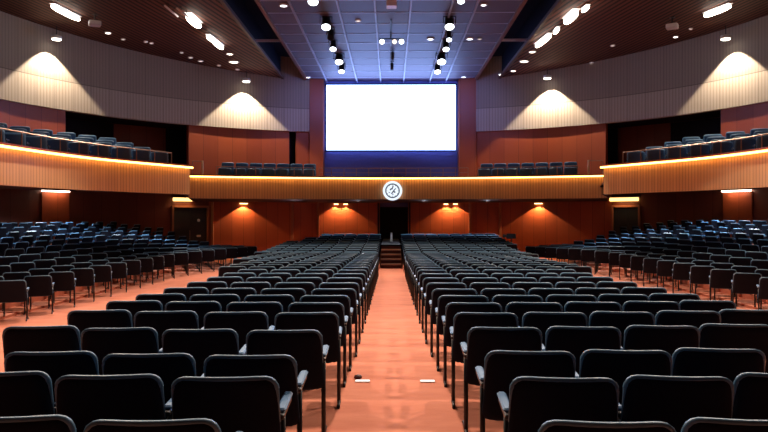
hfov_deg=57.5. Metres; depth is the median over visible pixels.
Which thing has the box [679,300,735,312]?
chair
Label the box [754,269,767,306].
chair
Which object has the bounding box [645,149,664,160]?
balcony chair
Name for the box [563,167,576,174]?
balcony chair
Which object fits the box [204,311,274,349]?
chair
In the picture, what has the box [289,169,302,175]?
balcony chair
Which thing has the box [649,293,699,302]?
chair
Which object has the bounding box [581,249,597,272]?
chair
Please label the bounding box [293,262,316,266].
chair
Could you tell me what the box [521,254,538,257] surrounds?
chair
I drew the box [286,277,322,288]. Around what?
chair
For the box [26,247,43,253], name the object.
chair
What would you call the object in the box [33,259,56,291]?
chair
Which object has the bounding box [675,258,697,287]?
chair
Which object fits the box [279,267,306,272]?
chair
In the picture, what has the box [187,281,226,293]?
chair
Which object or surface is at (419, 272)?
chair
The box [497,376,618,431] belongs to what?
chair
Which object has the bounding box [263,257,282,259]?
chair
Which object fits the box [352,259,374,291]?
chair
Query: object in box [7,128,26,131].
balcony chair
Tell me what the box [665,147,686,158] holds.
balcony chair
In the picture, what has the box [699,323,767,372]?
chair
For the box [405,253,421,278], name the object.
chair
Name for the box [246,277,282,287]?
chair
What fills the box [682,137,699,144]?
balcony chair
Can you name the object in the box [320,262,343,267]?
chair
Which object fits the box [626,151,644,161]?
balcony chair
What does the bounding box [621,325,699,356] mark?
chair
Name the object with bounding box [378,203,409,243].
doorway
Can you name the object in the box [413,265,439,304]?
chair
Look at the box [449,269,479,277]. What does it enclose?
chair
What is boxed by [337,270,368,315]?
chair
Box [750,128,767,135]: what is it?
balcony chair
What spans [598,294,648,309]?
chair
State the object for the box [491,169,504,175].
balcony chair
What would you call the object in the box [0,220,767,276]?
chairs
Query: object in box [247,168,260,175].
balcony chair
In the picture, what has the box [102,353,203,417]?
chair
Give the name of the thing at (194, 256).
chair
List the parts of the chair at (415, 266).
backrest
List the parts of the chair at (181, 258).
backrest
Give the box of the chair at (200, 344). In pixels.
[162,329,245,376]
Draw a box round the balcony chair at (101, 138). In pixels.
[99,137,115,144]
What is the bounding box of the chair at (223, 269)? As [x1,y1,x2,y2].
[218,266,246,276]
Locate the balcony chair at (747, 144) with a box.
[731,139,755,151]
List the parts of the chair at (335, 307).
backrest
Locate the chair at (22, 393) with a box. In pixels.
[0,371,55,416]
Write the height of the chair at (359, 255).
0.850 m
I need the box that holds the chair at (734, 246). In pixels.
[723,243,740,249]
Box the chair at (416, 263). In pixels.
[411,262,436,299]
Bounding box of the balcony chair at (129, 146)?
[114,145,131,154]
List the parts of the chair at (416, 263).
backrest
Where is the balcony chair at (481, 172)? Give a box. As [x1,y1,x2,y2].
[477,169,490,175]
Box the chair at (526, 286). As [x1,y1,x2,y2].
[512,282,552,294]
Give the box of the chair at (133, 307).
[106,300,162,326]
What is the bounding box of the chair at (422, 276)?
[418,273,452,323]
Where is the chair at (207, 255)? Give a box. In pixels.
[199,250,214,271]
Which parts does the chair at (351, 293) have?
backrest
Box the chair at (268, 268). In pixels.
[248,266,275,272]
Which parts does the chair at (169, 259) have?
backrest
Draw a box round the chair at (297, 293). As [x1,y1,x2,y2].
[260,288,305,301]
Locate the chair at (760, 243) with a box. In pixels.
[757,239,767,251]
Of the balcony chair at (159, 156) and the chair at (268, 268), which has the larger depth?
the balcony chair at (159, 156)
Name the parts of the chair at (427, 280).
backrest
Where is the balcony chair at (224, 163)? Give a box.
[221,162,233,172]
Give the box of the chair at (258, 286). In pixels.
[230,282,270,294]
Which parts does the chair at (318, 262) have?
backrest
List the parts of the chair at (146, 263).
backrest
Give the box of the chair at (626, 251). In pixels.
[624,250,642,274]
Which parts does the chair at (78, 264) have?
backrest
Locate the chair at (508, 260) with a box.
[504,259,524,261]
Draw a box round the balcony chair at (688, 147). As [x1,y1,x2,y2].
[686,142,705,156]
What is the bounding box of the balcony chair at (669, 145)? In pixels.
[665,144,683,158]
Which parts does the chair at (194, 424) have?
backrest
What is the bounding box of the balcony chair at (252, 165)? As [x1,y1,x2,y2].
[250,163,261,172]
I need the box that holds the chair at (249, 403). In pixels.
[171,376,292,431]
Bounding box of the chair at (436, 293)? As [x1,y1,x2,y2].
[429,288,476,356]
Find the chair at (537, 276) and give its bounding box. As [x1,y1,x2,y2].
[525,273,558,281]
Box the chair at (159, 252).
[156,252,173,274]
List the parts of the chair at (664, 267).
backrest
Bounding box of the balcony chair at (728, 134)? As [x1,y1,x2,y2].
[726,131,744,138]
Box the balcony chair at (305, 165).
[303,164,315,169]
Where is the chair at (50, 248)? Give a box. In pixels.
[45,245,61,251]
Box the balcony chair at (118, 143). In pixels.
[116,142,132,149]
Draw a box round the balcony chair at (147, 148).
[133,147,150,156]
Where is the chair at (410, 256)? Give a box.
[407,256,427,263]
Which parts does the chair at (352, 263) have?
backrest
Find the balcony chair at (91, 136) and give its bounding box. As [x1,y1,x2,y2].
[78,135,95,141]
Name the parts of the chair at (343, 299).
backrest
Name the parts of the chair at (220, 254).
backrest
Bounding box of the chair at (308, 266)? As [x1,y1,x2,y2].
[286,264,312,269]
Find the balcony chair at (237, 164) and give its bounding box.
[236,163,247,173]
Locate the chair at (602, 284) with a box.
[596,281,636,290]
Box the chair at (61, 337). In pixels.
[2,325,80,357]
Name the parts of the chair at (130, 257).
backrest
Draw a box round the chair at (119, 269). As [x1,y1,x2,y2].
[105,262,126,292]
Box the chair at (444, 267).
[442,264,467,269]
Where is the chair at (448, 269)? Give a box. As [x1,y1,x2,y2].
[445,267,473,272]
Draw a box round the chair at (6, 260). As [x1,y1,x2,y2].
[0,256,18,264]
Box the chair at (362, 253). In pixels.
[362,253,377,278]
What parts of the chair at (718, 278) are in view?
backrest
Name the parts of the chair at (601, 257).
backrest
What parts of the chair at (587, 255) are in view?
backrest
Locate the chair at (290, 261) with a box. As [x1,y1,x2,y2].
[274,260,295,263]
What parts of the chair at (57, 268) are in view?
backrest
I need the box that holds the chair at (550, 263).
[543,262,566,265]
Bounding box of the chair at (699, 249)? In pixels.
[691,246,708,252]
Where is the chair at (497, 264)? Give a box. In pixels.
[492,262,515,266]
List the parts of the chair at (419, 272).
backrest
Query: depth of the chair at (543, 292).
8.54 m
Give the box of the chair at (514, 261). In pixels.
[510,260,532,263]
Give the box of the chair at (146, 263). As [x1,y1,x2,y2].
[133,258,152,284]
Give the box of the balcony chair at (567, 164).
[564,162,576,167]
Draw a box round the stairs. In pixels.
[381,239,400,267]
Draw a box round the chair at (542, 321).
[518,312,586,345]
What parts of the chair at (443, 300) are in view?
backrest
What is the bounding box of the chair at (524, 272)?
[514,269,544,276]
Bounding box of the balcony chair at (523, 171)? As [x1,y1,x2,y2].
[519,168,532,174]
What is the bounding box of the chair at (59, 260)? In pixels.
[54,257,74,264]
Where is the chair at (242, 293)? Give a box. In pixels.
[211,288,255,301]
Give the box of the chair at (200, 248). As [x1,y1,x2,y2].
[197,248,212,268]
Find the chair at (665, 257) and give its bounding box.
[660,255,681,284]
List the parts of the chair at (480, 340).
backrest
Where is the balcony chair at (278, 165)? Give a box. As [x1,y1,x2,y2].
[277,163,289,173]
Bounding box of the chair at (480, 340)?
[460,327,541,431]
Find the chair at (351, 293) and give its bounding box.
[311,288,357,356]
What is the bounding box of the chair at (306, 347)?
[246,330,328,431]
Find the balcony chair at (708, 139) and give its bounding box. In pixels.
[706,136,725,144]
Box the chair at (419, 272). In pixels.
[416,270,446,315]
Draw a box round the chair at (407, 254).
[406,254,422,280]
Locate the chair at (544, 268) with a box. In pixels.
[535,266,562,270]
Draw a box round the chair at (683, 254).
[677,251,696,257]
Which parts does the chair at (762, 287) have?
backrest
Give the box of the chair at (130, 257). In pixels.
[117,255,136,282]
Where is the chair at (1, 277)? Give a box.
[0,276,4,315]
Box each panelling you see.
[0,100,64,134]
[187,125,288,174]
[295,132,308,168]
[476,123,607,175]
[721,102,767,136]
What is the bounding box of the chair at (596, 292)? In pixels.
[575,287,620,301]
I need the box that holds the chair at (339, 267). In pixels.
[316,264,341,270]
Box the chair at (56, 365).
[4,351,98,413]
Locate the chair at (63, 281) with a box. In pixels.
[48,271,75,308]
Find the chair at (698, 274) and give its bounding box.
[689,266,715,299]
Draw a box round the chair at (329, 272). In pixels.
[304,269,333,277]
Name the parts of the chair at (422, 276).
backrest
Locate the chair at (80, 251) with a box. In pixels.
[76,248,92,254]
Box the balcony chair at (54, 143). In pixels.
[47,139,70,151]
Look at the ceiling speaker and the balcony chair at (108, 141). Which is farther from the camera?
the ceiling speaker
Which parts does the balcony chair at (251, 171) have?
backrest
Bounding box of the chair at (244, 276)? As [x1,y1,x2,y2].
[223,272,255,281]
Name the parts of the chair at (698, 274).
backrest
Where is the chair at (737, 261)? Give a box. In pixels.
[729,257,752,289]
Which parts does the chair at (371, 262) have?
backrest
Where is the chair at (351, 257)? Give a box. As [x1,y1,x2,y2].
[334,256,353,259]
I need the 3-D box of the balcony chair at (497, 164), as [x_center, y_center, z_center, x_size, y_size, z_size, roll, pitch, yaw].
[5.311,-1.955,31.923,0.584,0.851,0.583,0,0,13]
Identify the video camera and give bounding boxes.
[503,234,515,241]
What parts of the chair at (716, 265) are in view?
backrest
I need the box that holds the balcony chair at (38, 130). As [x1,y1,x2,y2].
[33,129,52,136]
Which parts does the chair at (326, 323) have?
backrest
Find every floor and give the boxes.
[0,243,206,319]
[0,258,754,431]
[576,244,767,309]
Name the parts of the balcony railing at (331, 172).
rail, rail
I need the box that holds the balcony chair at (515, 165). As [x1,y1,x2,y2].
[507,163,519,172]
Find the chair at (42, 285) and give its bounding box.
[23,275,53,314]
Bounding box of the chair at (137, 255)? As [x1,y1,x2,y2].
[129,254,148,279]
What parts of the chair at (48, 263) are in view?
backrest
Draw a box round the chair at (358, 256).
[356,256,375,285]
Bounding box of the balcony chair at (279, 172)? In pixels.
[275,169,288,175]
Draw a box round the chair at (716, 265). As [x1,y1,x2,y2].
[710,263,734,296]
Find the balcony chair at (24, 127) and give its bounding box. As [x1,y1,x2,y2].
[10,126,30,132]
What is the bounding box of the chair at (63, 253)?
[59,250,76,256]
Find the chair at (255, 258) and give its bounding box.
[242,257,261,259]
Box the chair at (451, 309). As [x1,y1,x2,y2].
[442,302,501,386]
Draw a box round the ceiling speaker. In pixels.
[386,0,396,8]
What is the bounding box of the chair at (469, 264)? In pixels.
[465,262,488,266]
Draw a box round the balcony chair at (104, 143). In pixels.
[93,142,111,156]
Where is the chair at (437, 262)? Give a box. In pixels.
[436,261,458,264]
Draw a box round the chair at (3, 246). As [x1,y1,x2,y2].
[0,243,8,256]
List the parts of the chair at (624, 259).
backrest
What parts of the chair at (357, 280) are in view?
backrest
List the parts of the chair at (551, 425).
backrest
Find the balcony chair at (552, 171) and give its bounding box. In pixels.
[549,168,562,174]
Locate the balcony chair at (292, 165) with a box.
[290,164,302,175]
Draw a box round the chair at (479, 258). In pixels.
[476,257,495,260]
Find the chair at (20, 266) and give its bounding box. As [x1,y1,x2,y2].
[9,262,34,271]
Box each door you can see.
[171,194,208,244]
[611,193,640,241]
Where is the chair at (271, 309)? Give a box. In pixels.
[226,302,282,329]
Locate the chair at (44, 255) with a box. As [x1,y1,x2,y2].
[40,252,59,259]
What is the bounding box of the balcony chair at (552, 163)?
[549,162,563,172]
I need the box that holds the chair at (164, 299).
[135,293,185,310]
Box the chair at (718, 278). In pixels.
[709,269,736,305]
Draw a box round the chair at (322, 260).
[304,259,324,262]
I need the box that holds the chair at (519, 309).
[506,302,562,326]
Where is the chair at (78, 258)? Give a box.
[71,255,91,262]
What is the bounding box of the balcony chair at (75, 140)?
[71,140,89,149]
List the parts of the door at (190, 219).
transom panel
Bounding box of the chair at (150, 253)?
[141,252,158,276]
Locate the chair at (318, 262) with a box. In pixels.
[299,260,321,264]
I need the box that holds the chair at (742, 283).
[731,273,761,309]
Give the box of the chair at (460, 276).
[455,273,488,282]
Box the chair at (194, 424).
[84,418,242,431]
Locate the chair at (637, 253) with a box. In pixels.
[635,252,654,276]
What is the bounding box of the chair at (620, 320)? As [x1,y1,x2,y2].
[589,311,654,346]
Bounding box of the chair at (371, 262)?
[350,261,373,295]
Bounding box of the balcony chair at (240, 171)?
[232,168,245,174]
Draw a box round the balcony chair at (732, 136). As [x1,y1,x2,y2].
[730,134,750,141]
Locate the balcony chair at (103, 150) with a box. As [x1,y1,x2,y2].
[90,145,110,156]
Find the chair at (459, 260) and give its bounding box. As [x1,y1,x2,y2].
[457,259,478,262]
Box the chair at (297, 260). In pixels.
[281,259,300,261]
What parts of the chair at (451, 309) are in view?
backrest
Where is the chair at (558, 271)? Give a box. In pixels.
[545,269,575,275]
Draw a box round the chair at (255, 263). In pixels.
[240,262,263,265]
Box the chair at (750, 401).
[732,372,767,419]
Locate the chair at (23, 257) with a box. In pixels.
[19,254,40,261]
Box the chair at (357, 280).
[326,277,363,332]
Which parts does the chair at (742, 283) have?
backrest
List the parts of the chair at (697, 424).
backrest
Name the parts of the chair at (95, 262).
backrest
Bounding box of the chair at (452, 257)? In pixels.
[451,256,469,258]
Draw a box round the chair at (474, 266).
[470,264,496,269]
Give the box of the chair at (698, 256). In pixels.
[692,253,712,259]
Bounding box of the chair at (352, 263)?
[347,262,372,299]
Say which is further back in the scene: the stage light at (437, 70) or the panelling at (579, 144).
the panelling at (579, 144)
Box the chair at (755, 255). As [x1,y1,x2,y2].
[745,251,767,259]
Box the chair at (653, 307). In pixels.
[622,301,679,316]
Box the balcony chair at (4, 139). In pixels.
[0,129,9,142]
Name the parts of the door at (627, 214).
frame, transom panel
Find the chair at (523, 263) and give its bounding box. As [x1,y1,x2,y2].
[518,262,541,266]
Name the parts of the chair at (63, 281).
backrest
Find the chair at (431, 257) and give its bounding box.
[429,256,448,259]
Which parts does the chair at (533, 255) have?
backrest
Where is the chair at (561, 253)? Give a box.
[556,248,568,258]
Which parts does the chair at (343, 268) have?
backrest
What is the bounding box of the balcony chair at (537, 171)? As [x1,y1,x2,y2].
[534,168,547,174]
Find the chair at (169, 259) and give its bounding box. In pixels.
[157,254,174,278]
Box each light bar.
[42,190,69,191]
[172,197,190,200]
[609,197,638,200]
[722,190,751,191]
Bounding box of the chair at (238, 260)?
[233,258,253,263]
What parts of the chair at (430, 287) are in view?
backrest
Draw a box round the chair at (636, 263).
[630,256,649,283]
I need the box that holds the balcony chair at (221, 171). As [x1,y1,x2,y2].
[217,168,231,174]
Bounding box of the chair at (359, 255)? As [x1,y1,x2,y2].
[359,255,376,283]
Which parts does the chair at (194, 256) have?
backrest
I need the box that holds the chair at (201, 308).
[165,301,221,328]
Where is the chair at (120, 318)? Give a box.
[67,309,132,340]
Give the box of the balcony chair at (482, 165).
[480,164,492,173]
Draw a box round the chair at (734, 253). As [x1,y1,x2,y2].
[725,249,745,256]
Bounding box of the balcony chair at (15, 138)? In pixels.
[5,132,29,145]
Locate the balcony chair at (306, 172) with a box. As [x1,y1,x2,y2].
[303,169,315,175]
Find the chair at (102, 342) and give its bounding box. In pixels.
[80,327,161,374]
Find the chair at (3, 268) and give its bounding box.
[0,265,10,275]
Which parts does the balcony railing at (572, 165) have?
rail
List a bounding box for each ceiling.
[0,0,767,80]
[0,185,767,202]
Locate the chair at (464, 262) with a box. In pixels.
[461,261,482,264]
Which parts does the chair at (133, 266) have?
backrest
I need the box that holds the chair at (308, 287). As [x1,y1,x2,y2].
[274,282,314,294]
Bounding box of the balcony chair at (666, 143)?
[664,142,681,150]
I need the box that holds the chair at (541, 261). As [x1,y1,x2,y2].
[534,260,556,263]
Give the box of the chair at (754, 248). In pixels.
[741,244,759,251]
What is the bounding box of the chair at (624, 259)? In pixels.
[619,254,637,279]
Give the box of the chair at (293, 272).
[270,269,300,276]
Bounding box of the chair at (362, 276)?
[332,273,366,323]
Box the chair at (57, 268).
[50,265,74,298]
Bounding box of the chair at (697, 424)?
[681,417,767,431]
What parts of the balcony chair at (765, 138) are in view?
backrest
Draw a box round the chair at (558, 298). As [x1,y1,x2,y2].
[546,294,596,311]
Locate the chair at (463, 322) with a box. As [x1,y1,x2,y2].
[450,312,517,408]
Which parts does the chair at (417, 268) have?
backrest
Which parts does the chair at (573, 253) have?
backrest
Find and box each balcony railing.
[0,127,171,162]
[192,161,202,173]
[216,166,312,174]
[319,167,467,175]
[478,165,577,175]
[588,160,602,173]
[622,133,767,162]
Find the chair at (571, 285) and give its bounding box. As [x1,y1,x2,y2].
[555,282,595,294]
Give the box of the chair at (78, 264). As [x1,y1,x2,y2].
[70,262,92,293]
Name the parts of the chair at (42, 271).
backrest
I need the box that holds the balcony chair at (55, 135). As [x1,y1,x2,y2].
[52,134,71,142]
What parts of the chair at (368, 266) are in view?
backrest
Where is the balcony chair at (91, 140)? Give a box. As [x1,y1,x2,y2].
[75,137,93,144]
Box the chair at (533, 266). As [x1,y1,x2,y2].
[525,264,550,268]
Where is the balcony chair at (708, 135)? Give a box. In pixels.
[703,134,721,141]
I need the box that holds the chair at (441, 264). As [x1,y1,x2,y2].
[439,262,462,266]
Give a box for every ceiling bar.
[164,3,178,16]
[176,7,190,18]
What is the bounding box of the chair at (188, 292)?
[163,287,208,300]
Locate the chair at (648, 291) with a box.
[621,287,666,296]
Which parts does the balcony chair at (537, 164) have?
backrest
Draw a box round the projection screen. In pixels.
[325,84,456,151]
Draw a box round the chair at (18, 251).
[0,248,24,256]
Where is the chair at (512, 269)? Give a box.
[505,267,532,272]
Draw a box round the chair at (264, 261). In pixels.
[248,260,270,263]
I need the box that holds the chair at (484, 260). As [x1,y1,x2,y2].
[480,259,501,261]
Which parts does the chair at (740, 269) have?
backrest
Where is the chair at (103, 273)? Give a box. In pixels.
[88,265,111,297]
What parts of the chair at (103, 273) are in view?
backrest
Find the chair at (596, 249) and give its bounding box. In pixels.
[596,249,612,270]
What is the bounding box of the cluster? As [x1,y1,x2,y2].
[379,19,403,45]
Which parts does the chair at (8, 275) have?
backrest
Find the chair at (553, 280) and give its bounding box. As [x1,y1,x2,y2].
[539,277,575,287]
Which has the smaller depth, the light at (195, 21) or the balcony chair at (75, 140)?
the balcony chair at (75, 140)
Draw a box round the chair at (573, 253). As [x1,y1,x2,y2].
[568,248,583,265]
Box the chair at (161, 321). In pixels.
[134,311,203,349]
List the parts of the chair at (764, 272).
backrest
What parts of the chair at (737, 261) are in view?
backrest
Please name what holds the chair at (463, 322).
on the floor at (393, 354)
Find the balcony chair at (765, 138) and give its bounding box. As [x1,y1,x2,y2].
[752,135,767,148]
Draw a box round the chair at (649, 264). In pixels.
[643,258,663,286]
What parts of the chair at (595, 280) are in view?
backrest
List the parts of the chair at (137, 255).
backrest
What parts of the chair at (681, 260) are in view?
backrest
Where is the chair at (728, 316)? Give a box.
[719,309,767,324]
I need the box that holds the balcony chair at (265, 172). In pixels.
[261,168,274,175]
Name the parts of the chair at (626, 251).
backrest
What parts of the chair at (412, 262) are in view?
backrest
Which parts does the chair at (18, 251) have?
backrest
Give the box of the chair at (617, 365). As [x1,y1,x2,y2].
[575,349,671,418]
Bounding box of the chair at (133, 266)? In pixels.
[120,260,140,288]
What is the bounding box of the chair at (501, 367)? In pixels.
[475,350,575,431]
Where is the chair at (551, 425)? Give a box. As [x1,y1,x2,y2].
[538,420,675,431]
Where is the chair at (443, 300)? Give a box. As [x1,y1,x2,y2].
[435,295,488,370]
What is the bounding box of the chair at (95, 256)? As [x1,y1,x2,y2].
[88,253,106,259]
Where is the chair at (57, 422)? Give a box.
[0,414,75,431]
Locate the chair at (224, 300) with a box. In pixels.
[189,294,239,311]
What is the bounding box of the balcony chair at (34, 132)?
[29,131,49,139]
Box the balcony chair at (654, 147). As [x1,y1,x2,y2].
[645,146,662,160]
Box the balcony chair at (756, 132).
[754,131,767,138]
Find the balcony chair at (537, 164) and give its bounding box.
[535,162,548,174]
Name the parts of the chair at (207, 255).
backrest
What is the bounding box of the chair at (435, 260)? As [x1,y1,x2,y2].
[433,259,454,262]
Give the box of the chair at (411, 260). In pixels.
[409,259,430,291]
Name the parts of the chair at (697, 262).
backrest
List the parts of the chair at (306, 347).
backrest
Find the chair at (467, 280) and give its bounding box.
[462,277,497,288]
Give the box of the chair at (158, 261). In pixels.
[146,256,164,281]
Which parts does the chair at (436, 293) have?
backrest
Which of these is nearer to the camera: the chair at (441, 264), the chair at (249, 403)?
the chair at (249, 403)
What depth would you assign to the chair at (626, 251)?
23.89 m
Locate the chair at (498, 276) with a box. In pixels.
[491,273,523,282]
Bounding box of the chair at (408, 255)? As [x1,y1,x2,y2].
[407,255,424,283]
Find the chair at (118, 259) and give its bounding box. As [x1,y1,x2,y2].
[102,257,123,285]
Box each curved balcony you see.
[0,142,193,193]
[188,174,606,198]
[600,147,767,193]
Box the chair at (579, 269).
[564,266,591,273]
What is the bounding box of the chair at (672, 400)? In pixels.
[618,375,733,431]
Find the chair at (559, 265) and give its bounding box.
[553,264,577,268]
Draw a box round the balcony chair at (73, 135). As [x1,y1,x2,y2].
[57,132,75,139]
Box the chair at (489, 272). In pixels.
[482,269,512,276]
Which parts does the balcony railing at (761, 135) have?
rail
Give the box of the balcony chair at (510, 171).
[505,168,518,175]
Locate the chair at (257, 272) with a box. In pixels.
[238,269,267,276]
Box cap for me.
[354,374,361,378]
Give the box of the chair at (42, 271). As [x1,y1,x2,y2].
[28,268,54,304]
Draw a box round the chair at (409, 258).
[408,258,428,288]
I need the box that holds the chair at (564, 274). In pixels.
[559,272,592,281]
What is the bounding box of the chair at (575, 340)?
[542,326,620,374]
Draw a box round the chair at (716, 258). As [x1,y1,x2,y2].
[710,255,731,262]
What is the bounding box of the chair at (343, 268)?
[341,267,369,309]
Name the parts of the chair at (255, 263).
backrest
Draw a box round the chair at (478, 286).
[469,282,509,294]
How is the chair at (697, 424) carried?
on the floor at (393, 354)
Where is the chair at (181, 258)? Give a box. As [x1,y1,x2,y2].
[171,252,188,276]
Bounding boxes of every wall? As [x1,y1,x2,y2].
[0,11,308,131]
[0,188,172,243]
[65,118,113,139]
[68,118,179,151]
[166,129,186,164]
[208,202,379,251]
[289,132,294,166]
[324,81,457,206]
[408,194,612,257]
[476,15,767,131]
[608,128,617,163]
[609,117,717,162]
[641,189,767,240]
[671,117,720,141]
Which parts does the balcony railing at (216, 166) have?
rail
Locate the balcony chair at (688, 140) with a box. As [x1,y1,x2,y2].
[684,139,702,148]
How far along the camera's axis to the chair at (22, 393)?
3.69 m
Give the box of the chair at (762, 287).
[756,277,767,309]
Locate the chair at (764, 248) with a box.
[761,246,767,253]
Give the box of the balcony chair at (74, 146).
[68,142,90,154]
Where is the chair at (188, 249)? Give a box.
[184,249,200,270]
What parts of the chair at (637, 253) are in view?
backrest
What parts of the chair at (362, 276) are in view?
backrest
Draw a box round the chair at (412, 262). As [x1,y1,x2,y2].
[410,261,433,295]
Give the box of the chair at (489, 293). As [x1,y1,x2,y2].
[481,288,525,302]
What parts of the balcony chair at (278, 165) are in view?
backrest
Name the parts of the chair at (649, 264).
backrest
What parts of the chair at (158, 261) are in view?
backrest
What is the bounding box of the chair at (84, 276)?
[69,268,94,302]
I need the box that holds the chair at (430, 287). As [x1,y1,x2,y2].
[424,282,466,343]
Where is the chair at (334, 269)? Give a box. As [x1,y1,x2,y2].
[310,267,337,273]
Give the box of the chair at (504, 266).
[498,264,523,269]
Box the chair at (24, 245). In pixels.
[14,242,28,253]
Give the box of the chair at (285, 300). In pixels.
[244,295,294,311]
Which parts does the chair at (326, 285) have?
backrest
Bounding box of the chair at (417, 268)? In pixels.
[414,267,443,309]
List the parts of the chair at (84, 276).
backrest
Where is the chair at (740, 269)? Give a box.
[731,266,757,302]
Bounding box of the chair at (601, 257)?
[594,251,611,274]
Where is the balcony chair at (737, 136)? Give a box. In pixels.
[733,136,753,146]
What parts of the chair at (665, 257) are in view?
backrest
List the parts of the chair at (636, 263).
backrest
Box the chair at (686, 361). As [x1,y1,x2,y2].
[671,347,765,381]
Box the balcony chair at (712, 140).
[710,139,729,149]
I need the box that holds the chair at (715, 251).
[707,248,725,254]
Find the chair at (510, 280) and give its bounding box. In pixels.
[500,277,536,288]
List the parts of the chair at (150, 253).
backrest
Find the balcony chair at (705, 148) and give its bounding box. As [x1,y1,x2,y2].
[688,144,709,156]
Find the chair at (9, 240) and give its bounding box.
[0,237,13,248]
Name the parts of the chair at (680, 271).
backrest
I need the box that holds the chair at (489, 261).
[486,260,507,263]
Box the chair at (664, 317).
[655,310,720,328]
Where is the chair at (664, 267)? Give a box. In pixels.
[657,260,678,290]
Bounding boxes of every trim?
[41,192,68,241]
[211,202,501,244]
[219,0,283,78]
[254,0,527,79]
[255,39,526,41]
[260,0,514,82]
[309,79,323,175]
[458,78,475,175]
[498,0,562,78]
[723,192,752,237]
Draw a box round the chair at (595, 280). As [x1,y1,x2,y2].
[577,276,613,283]
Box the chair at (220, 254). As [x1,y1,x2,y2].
[211,248,226,269]
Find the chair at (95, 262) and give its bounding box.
[87,260,108,288]
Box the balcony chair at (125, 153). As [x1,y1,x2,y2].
[111,147,131,158]
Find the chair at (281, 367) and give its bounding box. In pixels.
[204,354,307,431]
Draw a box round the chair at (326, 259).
[309,257,328,260]
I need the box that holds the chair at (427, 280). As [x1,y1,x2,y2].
[421,277,458,332]
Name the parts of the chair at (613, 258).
backrest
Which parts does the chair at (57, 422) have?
backrest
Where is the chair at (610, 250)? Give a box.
[610,250,623,272]
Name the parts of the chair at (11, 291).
backrest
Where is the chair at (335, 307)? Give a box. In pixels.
[288,302,347,386]
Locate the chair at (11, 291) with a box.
[0,280,28,320]
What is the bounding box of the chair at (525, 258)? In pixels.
[519,257,539,259]
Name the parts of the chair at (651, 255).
backrest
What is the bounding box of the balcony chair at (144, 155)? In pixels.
[132,150,150,160]
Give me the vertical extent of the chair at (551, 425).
0.850 m
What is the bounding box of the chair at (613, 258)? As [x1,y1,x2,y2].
[608,252,626,276]
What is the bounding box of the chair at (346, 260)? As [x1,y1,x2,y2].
[328,259,349,263]
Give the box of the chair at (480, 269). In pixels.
[476,267,503,272]
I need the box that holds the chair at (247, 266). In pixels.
[230,264,254,268]
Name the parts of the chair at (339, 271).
backrest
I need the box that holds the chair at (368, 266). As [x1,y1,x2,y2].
[345,265,371,304]
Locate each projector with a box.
[88,13,100,26]
[666,16,678,29]
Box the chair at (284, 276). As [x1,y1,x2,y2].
[259,273,291,281]
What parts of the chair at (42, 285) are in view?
backrest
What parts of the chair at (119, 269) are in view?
backrest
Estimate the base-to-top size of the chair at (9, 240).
0.850 m
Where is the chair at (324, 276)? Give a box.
[295,273,328,282]
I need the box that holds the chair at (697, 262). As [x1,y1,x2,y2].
[691,260,714,290]
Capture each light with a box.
[49,2,81,20]
[184,12,202,27]
[205,33,216,42]
[213,39,224,49]
[228,60,238,63]
[279,3,287,7]
[307,0,318,5]
[320,16,331,30]
[326,28,334,40]
[329,40,336,51]
[334,53,343,64]
[337,63,345,73]
[355,380,369,381]
[390,50,394,59]
[420,380,434,382]
[433,64,441,73]
[436,53,447,64]
[442,40,450,51]
[443,16,455,30]
[445,30,452,41]
[457,0,464,3]
[534,32,552,47]
[552,26,559,34]
[562,8,579,24]
[580,3,590,12]
[702,2,732,16]
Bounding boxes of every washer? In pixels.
[51,26,61,40]
[242,71,250,82]
[543,68,551,79]
[720,25,730,40]
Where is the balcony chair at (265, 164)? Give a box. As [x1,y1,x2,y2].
[263,163,275,173]
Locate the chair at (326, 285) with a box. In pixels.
[319,282,361,343]
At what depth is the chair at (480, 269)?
13.71 m
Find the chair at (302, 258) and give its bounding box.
[286,257,305,260]
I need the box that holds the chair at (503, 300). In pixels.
[492,295,542,312]
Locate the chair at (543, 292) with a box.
[528,288,573,301]
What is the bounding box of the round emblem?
[383,181,401,200]
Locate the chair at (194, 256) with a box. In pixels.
[186,251,201,273]
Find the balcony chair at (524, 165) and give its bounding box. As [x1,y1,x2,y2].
[521,163,534,174]
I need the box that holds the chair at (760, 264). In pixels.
[750,260,767,294]
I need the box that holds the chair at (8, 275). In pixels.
[2,272,31,310]
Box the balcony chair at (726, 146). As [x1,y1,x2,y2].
[709,142,732,153]
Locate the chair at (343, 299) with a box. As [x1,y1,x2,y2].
[300,295,352,370]
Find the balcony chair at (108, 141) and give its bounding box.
[96,140,113,147]
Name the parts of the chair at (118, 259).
backrest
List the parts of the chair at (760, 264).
backrest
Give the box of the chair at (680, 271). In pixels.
[672,263,695,293]
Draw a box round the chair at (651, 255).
[647,253,667,280]
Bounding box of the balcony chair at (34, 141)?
[26,136,50,148]
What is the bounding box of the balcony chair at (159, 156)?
[151,152,168,162]
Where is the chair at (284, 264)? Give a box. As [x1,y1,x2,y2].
[266,262,289,266]
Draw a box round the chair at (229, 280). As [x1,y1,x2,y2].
[207,276,242,287]
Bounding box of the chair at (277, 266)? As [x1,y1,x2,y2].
[258,264,283,268]
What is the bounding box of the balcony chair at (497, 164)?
[494,163,506,172]
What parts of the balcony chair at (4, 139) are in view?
backrest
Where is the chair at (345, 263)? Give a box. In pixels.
[325,261,346,266]
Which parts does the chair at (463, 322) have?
backrest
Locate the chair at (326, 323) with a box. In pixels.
[274,312,341,408]
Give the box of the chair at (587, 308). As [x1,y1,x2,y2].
[564,301,621,326]
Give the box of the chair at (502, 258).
[498,257,517,260]
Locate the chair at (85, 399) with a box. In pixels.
[54,374,171,431]
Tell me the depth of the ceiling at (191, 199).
32.97 m

